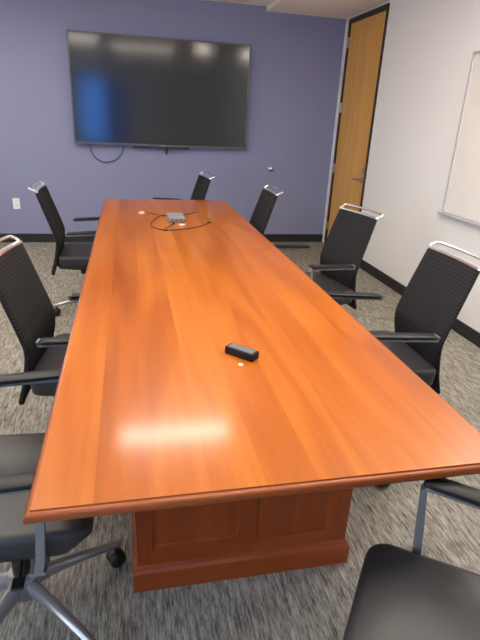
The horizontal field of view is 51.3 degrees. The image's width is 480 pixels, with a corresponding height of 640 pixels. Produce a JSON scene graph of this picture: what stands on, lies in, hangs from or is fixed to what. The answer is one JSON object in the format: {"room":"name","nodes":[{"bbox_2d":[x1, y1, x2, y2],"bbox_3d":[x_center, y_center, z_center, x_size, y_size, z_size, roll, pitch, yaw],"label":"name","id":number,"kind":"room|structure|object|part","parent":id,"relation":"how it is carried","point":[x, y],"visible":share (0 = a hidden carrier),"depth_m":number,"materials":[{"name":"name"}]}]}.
{"room":"conference room","nodes":[
{"label":"conference room","id":0,"kind":"room"},
{"bbox_2d":[0,0,345,233],"bbox_3d":[-1.206,-2.250,5.648,5.023,2.750,0.120,-2,23,-12],"label":"wall","id":1,"kind":"structure","parent":0,"point":[295,60],"depth_m":5.68,"materials":[{"name":"blue paint"}]},
{"bbox_2d":[12,198,20,208],"bbox_3d":[-2.532,-1.318,5.664,0.074,0.120,0.010,-2,23,-12],"label":"wall outlet","id":2,"kind":"object","parent":1,"relation":"attached to","point":[16,201],"visible":1,"depth_m":5.66,"materials":[{"name":"white plastic"}]},
{"bbox_2d":[66,29,250,154],"bbox_3d":[-0.856,-2.449,5.528,1.930,1.180,0.074,-2,23,-12],"label":"television","id":3,"kind":"object","parent":1,"relation":"attached to","point":[137,91],"visible":1,"depth_m":5.47,"materials":[{"name":"grey"}]},
{"bbox_2d":[89,144,123,162],"bbox_3d":[-1.498,-1.891,5.644,0.383,0.222,0.029,-2,23,-12],"label":"cable","id":4,"kind":"object","parent":3,"relation":"hanging from","point":[89,144],"visible":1,"depth_m":5.67,"materials":[{"name":"black plastic"}]},
{"bbox_2d":[0,234,322,241],"bbox_3d":[-1.256,-0.999,6.086,4.783,0.100,0.012,-2,23,-12],"label":"baseboard","id":5,"kind":"structure","parent":1,"relation":"attached to","point":[24,237],"depth_m":5.97,"materials":[{"name":"black plastic"}]},
{"bbox_2d":[0,242,479,639],"bbox_3d":[-0.319,0.824,1.973,5.023,0.100,9.440,-2,23,-12],"label":"floor","id":6,"kind":"structure","parent":0,"point":[314,603],"depth_m":1.78,"materials":[{"name":"carpet"}]},
{"bbox_2d":[0,235,79,432],"bbox_3d":[-0.667,0.162,2.142,0.684,0.965,0.652,1,22,-5],"label":"chair","id":7,"kind":"object","parent":6,"relation":"on","point":[24,299],"visible":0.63,"depth_m":2.00,"materials":[{"name":"black fabric"}]},
{"bbox_3d":[-0.944,-0.270,1.940,0.071,0.040,0.404,1,22,-5],"label":"rail","id":8,"kind":"part","parent":7,"relation":"part of","materials":[{"name":"silver metal"}]},
{"bbox_3d":[-0.885,0.006,2.058,0.138,0.572,0.408,1,22,-5],"label":"backrest","id":9,"kind":"part","parent":7,"relation":"part of","materials":[{"name":"black fabric"}]},
{"bbox_3d":[-0.609,0.184,2.156,0.465,0.090,0.450,1,22,-5],"label":"seat","id":10,"kind":"part","parent":7,"relation":"part of","materials":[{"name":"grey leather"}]},
{"bbox_2d":[0,369,125,639],"bbox_3d":[-0.689,0.459,1.390,0.694,0.977,0.634,-2,23,-12],"label":"chair","id":11,"kind":"object","parent":6,"relation":"on","point":[20,542],"visible":0.76,"depth_m":1.42,"materials":[{"name":"grey leather"}]},
{"bbox_3d":[-0.837,0.801,1.514,0.295,0.088,0.038,1,22,-5],"label":"leg","id":12,"kind":"part","parent":11,"relation":"part of","materials":[{"name":"silver metal"}]},
{"bbox_3d":[-0.703,0.867,1.368,0.038,0.088,0.295,8,23,12],"label":"leg","id":13,"kind":"part","parent":11,"relation":"part of","materials":[{"name":"silver metal"}]},
{"bbox_3d":[-0.568,0.636,1.310,0.030,0.012,0.165,-2,23,-12],"label":"lever","id":14,"kind":"part","parent":11,"relation":"part of","materials":[{"name":"black plastic"}]},
{"bbox_3d":[-0.640,0.478,1.396,0.465,0.090,0.450,-2,23,-12],"label":"seat","id":15,"kind":"part","parent":11,"relation":"part of","materials":[{"name":"grey leather"}]},
{"bbox_3d":[-0.510,0.847,1.443,0.295,0.088,0.038,16,25,29],"label":"leg","id":16,"kind":"part","parent":11,"relation":"part of","materials":[{"name":"silver metal"}]},
{"bbox_3d":[-0.524,0.768,1.636,0.295,0.088,0.038,-15,28,-37],"label":"leg","id":17,"kind":"part","parent":11,"relation":"part of","materials":[{"name":"silver metal"}]},
{"bbox_2d":[28,181,99,315],"bbox_3d":[-1.135,-0.497,3.692,0.672,0.977,0.640,-2,23,-12],"label":"chair","id":18,"kind":"object","parent":6,"relation":"on","point":[72,255],"visible":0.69,"depth_m":3.53,"materials":[{"name":"black fabric"}]},
{"bbox_3d":[-1.407,-0.921,3.454,0.071,0.040,0.404,-2,23,-12],"label":"rail","id":19,"kind":"part","parent":18,"relation":"part of","materials":[{"name":"silver metal"}]},
{"bbox_3d":[-1.349,-0.648,3.581,0.138,0.572,0.408,-2,23,-12],"label":"backrest","id":20,"kind":"part","parent":18,"relation":"part of","materials":[{"name":"black fabric"}]},
{"bbox_3d":[-1.271,-0.150,3.806,0.295,0.088,0.038,-2,23,-12],"label":"leg","id":21,"kind":"part","parent":18,"relation":"part of","materials":[{"name":"silver metal"}]},
{"bbox_3d":[-1.078,-0.483,3.711,0.465,0.090,0.450,-2,23,-12],"label":"seat","id":22,"kind":"part","parent":18,"relation":"part of","materials":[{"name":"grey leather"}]},
{"bbox_2d":[153,172,214,199],"bbox_3d":[-0.623,-0.976,4.986,0.695,0.942,0.664,-5,23,-19],"label":"chair","id":23,"kind":"object","parent":6,"relation":"on","point":[202,184],"visible":0.22,"depth_m":4.96,"materials":[{"name":"black fabric"}]},
{"bbox_3d":[-0.403,-1.138,5.005,0.138,0.572,0.408,-5,23,-19],"label":"backrest","id":24,"kind":"part","parent":23,"relation":"part of","materials":[{"name":"black fabric"}]},
{"bbox_2d":[23,198,479,592],"bbox_3d":[-0.295,-0.032,2.966,1.100,0.742,3.883,-2,23,-12],"label":"conference table","id":25,"kind":"object","parent":6,"relation":"on","point":[223,469],"visible":1,"depth_m":1.56,"materials":[{"name":"brown wood"}]},
{"bbox_2d":[166,212,184,221],"bbox_3d":[-0.478,-0.763,3.710,0.120,0.036,0.202,-2,23,-12],"label":"hub","id":26,"kind":"object","parent":25,"relation":"on","point":[171,216],"visible":1,"depth_m":3.63,"materials":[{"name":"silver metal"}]},
{"bbox_2d":[151,216,210,230],"bbox_3d":[-0.468,-0.677,3.535,0.415,0.009,0.432,8,23,13],"label":"cable","id":27,"kind":"object","parent":25,"relation":"on","point":[159,216],"visible":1,"depth_m":3.42,"materials":[{"name":"black plastic"}]},
{"bbox_3d":[-0.148,0.774,1.667,0.291,0.070,0.014,-2,23,-12],"label":"panel rail","id":28,"kind":"part","parent":25,"relation":"part of","materials":[{"name":"brown wood"}]},
{"bbox_3d":[-0.134,0.514,1.560,0.291,0.493,0.016,-2,23,-12],"label":"raised panel","id":29,"kind":"part","parent":25,"relation":"part of","materials":[{"name":"brown wood"}]},
{"bbox_2d":[225,343,258,361],"bbox_3d":[0.006,0.105,1.643,0.110,0.027,0.042,17,26,30],"label":"eraser","id":30,"kind":"object","parent":25,"relation":"on","point":[245,353],"visible":1,"depth_m":1.63,"materials":[{"name":"black plastic"}]},
{"bbox_3d":[0.186,0.762,1.738,0.291,0.070,0.014,-2,23,-12],"label":"panel rail","id":31,"kind":"part","parent":25,"relation":"part of","materials":[{"name":"brown wood"}]},
{"bbox_3d":[0.200,0.502,1.631,0.291,0.493,0.016,-2,23,-12],"label":"raised panel","id":32,"kind":"part","parent":25,"relation":"part of","materials":[{"name":"brown wood"}]},
{"bbox_2d":[249,185,282,234],"bbox_3d":[-0.063,-0.554,3.971,0.691,0.977,0.636,-2,23,-13],"label":"chair","id":33,"kind":"object","parent":6,"relation":"on","point":[260,217],"visible":0.34,"depth_m":3.90,"materials":[{"name":"black fabric"}]},
{"bbox_3d":[0.260,-1.005,3.874,0.071,0.040,0.404,-2,23,-13],"label":"rail","id":34,"kind":"part","parent":33,"relation":"part of","materials":[{"name":"silver metal"}]},
{"bbox_2d":[273,203,383,308],"bbox_3d":[0.461,-0.204,3.174,0.724,0.977,0.624,-7,24,-23],"label":"chair","id":35,"kind":"object","parent":6,"relation":"on","point":[345,246],"visible":0.61,"depth_m":3.16,"materials":[{"name":"black fabric"}]},
{"bbox_3d":[0.414,-0.193,3.187,0.465,0.090,0.450,-7,24,-23],"label":"seat","id":36,"kind":"part","parent":35,"relation":"part of","materials":[{"name":"grey leather"}]},
{"bbox_3d":[0.684,-0.400,3.228,0.138,0.572,0.408,-7,24,-23],"label":"backrest","id":37,"kind":"part","parent":35,"relation":"part of","materials":[{"name":"black fabric"}]},
{"bbox_3d":[0.766,-0.683,3.145,0.071,0.040,0.404,-7,24,-23],"label":"rail","id":38,"kind":"part","parent":35,"relation":"part of","materials":[{"name":"silver metal"}]},
{"bbox_2d":[325,241,479,486],"bbox_3d":[0.624,0.170,2.272,0.724,0.977,0.624,-2,23,-11],"label":"chair","id":39,"kind":"object","parent":6,"relation":"on","point":[437,291],"visible":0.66,"depth_m":2.21,"materials":[{"name":"black fabric"}]},
{"bbox_3d":[0.579,0.177,2.294,0.465,0.090,0.450,-2,23,-11],"label":"seat","id":40,"kind":"part","parent":39,"relation":"part of","materials":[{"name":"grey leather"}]},
{"bbox_3d":[0.869,-0.006,2.280,0.138,0.572,0.408,-2,23,-11],"label":"backrest","id":41,"kind":"part","parent":39,"relation":"part of","materials":[{"name":"black fabric"}]},
{"bbox_3d":[0.955,-0.284,2.183,0.071,0.040,0.404,-2,23,-11],"label":"rail","id":42,"kind":"part","parent":39,"relation":"part of","materials":[{"name":"silver metal"}]},
{"bbox_2d":[343,478,479,639],"bbox_3d":[0.499,0.688,0.977,0.680,0.977,0.640,12,24,21],"label":"chair","id":43,"kind":"object","parent":6,"relation":"on","point":[401,594],"visible":0.96,"depth_m":1.11,"materials":[{"name":"black leather"}]},
{"bbox_3d":[0.446,0.695,1.000,0.465,0.090,0.450,12,24,21],"label":"seat","id":44,"kind":"part","parent":43,"relation":"part of","materials":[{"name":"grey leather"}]},
{"bbox_2d":[208,0,390,18],"bbox_3d":[-0.178,-1.640,0.911,5.023,0.167,9.320,-2,23,-12],"label":"ceiling","id":45,"kind":"structure","parent":0,"point":[341,9],"depth_m":5.18,"materials":[{"name":"white paint"}]},
{"bbox_2d":[322,0,479,332],"bbox_3d":[2.141,-0.486,1.985,0.120,2.553,9.200,-2,23,-12],"label":"wall","id":46,"kind":"structure","parent":0,"point":[430,45],"depth_m":4.33,"materials":[{"name":"white paint"}]},
{"bbox_2d":[325,11,385,236],"bbox_3d":[1.247,-1.976,5.622,0.112,2.474,0.879,-2,23,-12],"label":"door","id":47,"kind":"structure","parent":46,"relation":"in","point":[364,43],"depth_m":5.49,"materials":[{"name":"brown wood"}]},
{"bbox_3d":[1.276,-1.536,5.456,0.070,0.056,0.157,-2,23,-12],"label":"handle","id":48,"kind":"part","parent":47,"relation":"part of","materials":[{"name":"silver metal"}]},
{"bbox_2d":[324,3,389,243],"bbox_3d":[1.311,-1.991,5.617,0.132,2.535,0.928,-2,23,-12],"label":"trim","id":49,"kind":"structure","parent":46,"relation":"attached to","point":[385,7],"depth_m":5.29,"materials":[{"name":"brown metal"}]},
{"bbox_2d":[360,259,479,347],"bbox_3d":[2.126,0.851,1.954,0.012,0.100,8.144,-2,23,-12],"label":"baseboard","id":50,"kind":"structure","parent":46,"relation":"attached to","point":[461,328],"depth_m":4.69,"materials":[{"name":"black plastic"}]},
{"bbox_2d":[438,50,479,226],"bbox_3d":[1.888,-0.929,2.696,0.049,1.155,2.446,-2,23,-12],"label":"whiteboard","id":51,"kind":"object","parent":46,"relation":"attached to","point":[461,202],"visible":1,"depth_m":3.68,"materials":[{"name":"white plastic"}]},
{"bbox_2d":[438,212,479,226],"bbox_3d":[1.858,-0.405,2.918,0.047,0.015,2.426,-2,23,-12],"label":"marker tray","id":52,"kind":"object","parent":51,"relation":"on","point":[457,216],"depth_m":3.75,"materials":[{"name":"grey metal"}]}
]}

